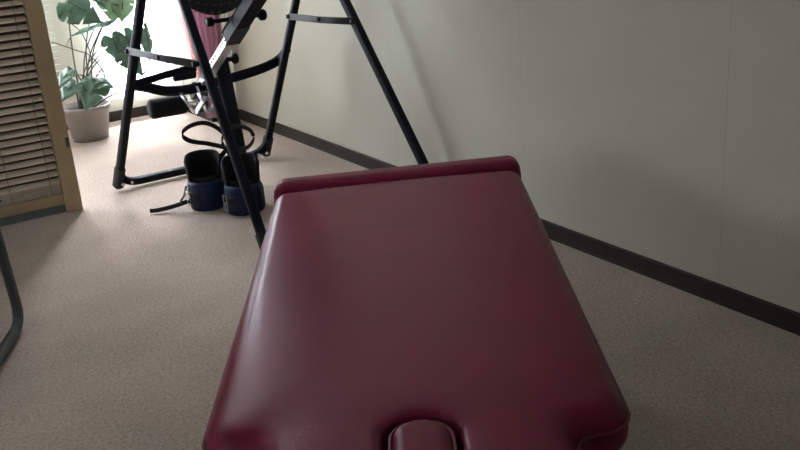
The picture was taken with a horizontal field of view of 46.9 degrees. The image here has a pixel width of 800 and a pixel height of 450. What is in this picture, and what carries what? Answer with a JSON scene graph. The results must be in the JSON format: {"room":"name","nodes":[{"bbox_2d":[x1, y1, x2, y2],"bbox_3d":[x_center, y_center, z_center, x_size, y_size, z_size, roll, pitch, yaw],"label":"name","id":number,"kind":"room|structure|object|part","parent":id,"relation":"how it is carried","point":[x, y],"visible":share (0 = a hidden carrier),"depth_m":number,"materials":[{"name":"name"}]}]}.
{"room":"physical therapy room","nodes":[
{"label":"physical therapy room","id":0,"kind":"room"},
{"bbox_2d":[42,0,177,111],"bbox_3d":[-4.240,-1.221,4.436,6.550,2.450,0.150,-16,22,-29],"label":"wall","id":1,"kind":"structure","parent":0,"point":[61,35],"depth_m":5.83,"materials":[{"name":"paint"}]},
{"bbox_2d":[43,5,61,90],"bbox_3d":[-2.506,-1.613,5.262,0.827,1.840,0.060,-16,22,-29],"label":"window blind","id":2,"kind":"object","parent":1,"relation":"attached to","point":[43,5],"visible":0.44,"depth_m":5.67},
{"bbox_2d":[66,105,147,129],"bbox_3d":[-4.178,-0.062,4.732,6.390,0.066,0.008,-16,22,-29],"label":"baseboard","id":3,"kind":"structure","parent":1,"relation":"attached to","point":[140,111],"depth_m":6.12,"materials":[{"name":"plastic"}]},
{"bbox_2d":[90,0,174,95],"bbox_3d":[-1.837,-1.949,5.820,0.485,2.220,0.070,-16,22,-29],"label":"window","id":4,"kind":"structure","parent":1,"relation":"in","point":[157,5],"depth_m":6.13,"materials":[{"name":"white glass"}]},
{"bbox_2d":[165,0,241,108],"bbox_3d":[-1.326,-1.881,5.653,0.170,2.450,0.680,-16,22,-29],"label":"wall","id":5,"kind":"structure","parent":0,"point":[179,47],"depth_m":6.01,"materials":[{"name":"paint"}]},
{"bbox_2d":[0,112,799,449],"bbox_3d":[-1.529,1.179,0.911,6.850,0.100,10.030,-16,22,-29],"label":"floor","id":6,"kind":"structure","parent":0,"point":[132,314],"depth_m":2.88,"materials":[{"name":"carpet"}]},
{"bbox_2d":[0,200,23,364],"bbox_3d":[-1.475,0.037,2.672,0.485,0.858,0.535,-6,20,-5],"label":"chair","id":7,"kind":"object","parent":6,"relation":"on","point":[6,269],"visible":1,"depth_m":2.97,"materials":[{"name":"grey metal"}]},
{"bbox_2d":[0,0,82,226],"bbox_3d":[-2.384,-0.685,3.495,2.005,1.800,0.054,-16,22,-29],"label":"slatted screen","id":8,"kind":"object","parent":6,"relation":"on","point":[38,176],"visible":1,"depth_m":4.07,"materials":[{"name":"beige wood"}]},
{"bbox_3d":[-1.780,-0.861,3.823,0.002,1.638,0.002,-16,22,-29],"label":"ladder cord","id":9,"kind":"part","parent":8,"relation":"part of","materials":[{"name":"brown fabric"}]},
{"bbox_3d":[-2.382,-0.674,3.496,1.851,1.587,0.030,-16,22,-29],"label":"slat panel","id":10,"kind":"part","parent":8,"relation":"part of","materials":[{"name":"brown wood"}]},
{"bbox_3d":[-1.635,-0.901,3.906,0.002,1.638,0.002,-16,22,-29],"label":"ladder cord","id":11,"kind":"part","parent":8,"relation":"part of","materials":[{"name":"brown fabric"}]},
{"bbox_3d":[-2.324,0.098,3.775,1.857,0.052,0.032,-16,22,-29],"label":"rail","id":12,"kind":"part","parent":8,"relation":"part of","materials":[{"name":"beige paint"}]},
{"bbox_3d":[-1.495,-0.372,4.148,0.016,0.045,0.004,-16,22,-29],"label":"latch plate","id":13,"kind":"part","parent":8,"relation":"part of","materials":[{"name":"black metal"}]},
{"bbox_2d":[52,0,160,142],"bbox_3d":[-1.777,-0.981,5.542,0.631,0.898,0.355,-16,22,-29],"label":"monstera","id":14,"kind":"object","parent":6,"relation":"on","point":[87,119],"visible":0.89,"depth_m":5.46,"materials":[{"name":"plant"}]},
{"bbox_3d":[-1.916,-0.762,5.462,0.043,0.203,0.183,-6,20,-5],"label":"stem","id":15,"kind":"part","parent":14,"relation":"part of","materials":[{"name":"green plant"}]},
{"bbox_3d":[-1.890,-0.990,5.423,0.179,0.652,0.078,5,22,25],"label":"stem","id":16,"kind":"part","parent":14,"relation":"part of","materials":[{"name":"green plant"}]},
{"bbox_3d":[-1.883,-0.884,5.450,0.268,0.439,0.069,-16,22,-29],"label":"bare stem","id":17,"kind":"part","parent":14,"relation":"part of","materials":[{"name":"green plant"}]},
{"bbox_3d":[-1.873,-0.945,5.490,0.088,0.523,0.067,-16,22,-29],"label":"bare stem","id":18,"kind":"part","parent":14,"relation":"part of","materials":[{"name":"green plant"}]},
{"bbox_2d":[63,100,110,142],"bbox_3d":[-1.895,-0.628,5.607,0.296,0.210,0.296,-16,22,-29],"label":"pot","id":19,"kind":"object","parent":14,"relation":"attached to","point":[92,124],"depth_m":5.52,"materials":[{"name":"white ceramic"}]},
{"bbox_3d":[-1.821,-1.048,5.509,0.191,0.695,0.027,-6,20,-5],"label":"stem","id":20,"kind":"part","parent":14,"relation":"part of","materials":[{"name":"plant"}]},
{"bbox_3d":[-1.812,-0.949,5.495,0.214,0.516,0.079,-5,20,-1],"label":"stem","id":21,"kind":"part","parent":14,"relation":"part of","materials":[{"name":"green plant"}]},
{"bbox_3d":[-1.806,-1.011,5.503,0.284,0.628,0.061,-16,22,-29],"label":"stem","id":22,"kind":"part","parent":14,"relation":"part of","materials":[{"name":"plant"}]},
{"bbox_3d":[-1.804,-0.901,5.500,0.257,0.422,0.134,-16,22,-29],"label":"stem","id":23,"kind":"part","parent":14,"relation":"part of","materials":[{"name":"plant"}]},
{"bbox_3d":[-1.771,-0.920,5.545,0.346,0.424,0.145,-16,22,-29],"label":"stem","id":24,"kind":"part","parent":14,"relation":"part of","materials":[{"name":"green plant"}]},
{"bbox_3d":[-1.766,-1.039,5.542,0.306,0.648,0.041,-11,20,-17],"label":"stem","id":25,"kind":"part","parent":14,"relation":"part of","materials":[{"name":"green plant"}]},
{"bbox_3d":[-1.734,-0.875,5.545,0.325,0.334,0.013,-4,20,2],"label":"stem","id":26,"kind":"part","parent":14,"relation":"part of","materials":[{"name":"green plant"}]},
{"bbox_3d":[-1.733,-0.942,5.570,0.467,0.444,0.087,-16,22,-29],"label":"stem","id":27,"kind":"part","parent":14,"relation":"part of","materials":[{"name":"green plant"}]},
{"bbox_3d":[-1.700,-0.759,5.565,0.351,0.102,0.032,-9,20,-11],"label":"bare stem","id":28,"kind":"part","parent":14,"relation":"part of","materials":[{"name":"plant"}]},
{"bbox_2d":[149,121,226,212],"bbox_3d":[-0.918,-0.260,4.086,0.396,0.386,0.179,-16,22,-29],"label":"boot","id":29,"kind":"object","parent":6,"relation":"on","point":[205,183],"visible":0.91,"depth_m":4.09,"materials":[{"name":"blue fabric"}]},
{"bbox_3d":[-0.801,-0.159,4.172,0.035,0.103,0.137,-12,21,-21],"label":"panel","id":30,"kind":"part","parent":29,"relation":"part of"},
{"bbox_2d":[220,124,265,215],"bbox_3d":[-0.674,-0.260,4.084,0.171,0.353,0.338,-1,20,11],"label":"boot","id":31,"kind":"object","parent":6,"relation":"on","point":[235,204],"visible":0.79,"depth_m":4.00,"materials":[{"name":"blue fabric"}]},
{"bbox_3d":[-0.617,-0.137,4.069,0.035,0.103,0.137,-11,21,-19],"label":"panel","id":32,"kind":"part","parent":31,"relation":"part of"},
{"bbox_2d":[112,0,428,249],"bbox_3d":[-0.651,-0.847,3.955,0.900,1.529,1.505,-19,24,-34],"label":"table","id":33,"kind":"object","parent":6,"relation":"on","point":[220,88],"visible":0.88,"depth_m":4.10,"materials":[{"name":"black metal"}]},
{"bbox_3d":[-0.884,-0.808,4.293,0.925,1.260,0.622,-16,22,-29],"label":"leg frame","id":34,"kind":"part","parent":33,"relation":"part of","materials":[{"name":"black metal"}]},
{"bbox_3d":[-0.633,-1.159,3.622,0.370,0.697,0.699,-16,22,-29],"label":"backrest","id":35,"kind":"part","parent":33,"relation":"part of","materials":[{"name":"black plastic"}]},
{"bbox_3d":[-0.797,-0.508,4.382,0.066,0.612,0.199,-13,21,-22],"label":"support post","id":36,"kind":"part","parent":33,"relation":"part of","materials":[{"name":"black metal"}]},
{"bbox_3d":[-0.787,-0.762,4.242,0.084,0.049,0.049,-16,22,-29],"label":"selector knob","id":37,"kind":"part","parent":33,"relation":"part of","materials":[{"name":"black plastic"}]},
{"bbox_2d":[201,155,630,449],"bbox_3d":[0.040,0.360,1.961,0.748,0.507,1.889,-4,20,0],"label":"table","id":38,"kind":"object","parent":6,"relation":"on","point":[430,306],"visible":1,"depth_m":1.71,"materials":[{"name":"red leather"}]},
{"bbox_2d":[274,155,520,204],"bbox_3d":[-0.004,-0.119,2.702,0.732,0.097,0.108,-6,20,-5],"label":"cushion","id":39,"kind":"object","parent":38,"relation":"on","point":[508,165],"depth_m":2.66,"materials":[{"name":"red leather"}]},
{"bbox_2d":[229,0,799,312],"bbox_3d":[1.196,-0.817,2.110,0.150,2.450,10.030,-16,22,-29],"label":"wall","id":40,"kind":"structure","parent":0,"point":[667,132],"depth_m":3.09,"materials":[{"name":"paint"}]},
{"bbox_2d":[171,0,237,117],"bbox_3d":[-1.315,-1.640,5.271,0.602,2.158,0.099,-16,22,-29],"label":"curtain","id":41,"kind":"object","parent":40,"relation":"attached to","point":[211,37],"visible":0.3,"depth_m":5.54,"materials":[{"name":"fabric"}]},
{"bbox_3d":[-1.410,-1.721,5.177,0.390,1.928,0.023,-16,22,-29],"label":"lace trim","id":42,"kind":"part","parent":41,"relation":"part of","materials":[{"name":"fabric"}]},
{"bbox_2d":[187,104,799,335],"bbox_3d":[1.163,0.347,2.411,0.168,0.066,9.680,-16,22,-29],"label":"baseboard","id":43,"kind":"structure","parent":40,"relation":"attached to","point":[781,317],"depth_m":3.10,"materials":[{"name":"plastic"}]}
]}

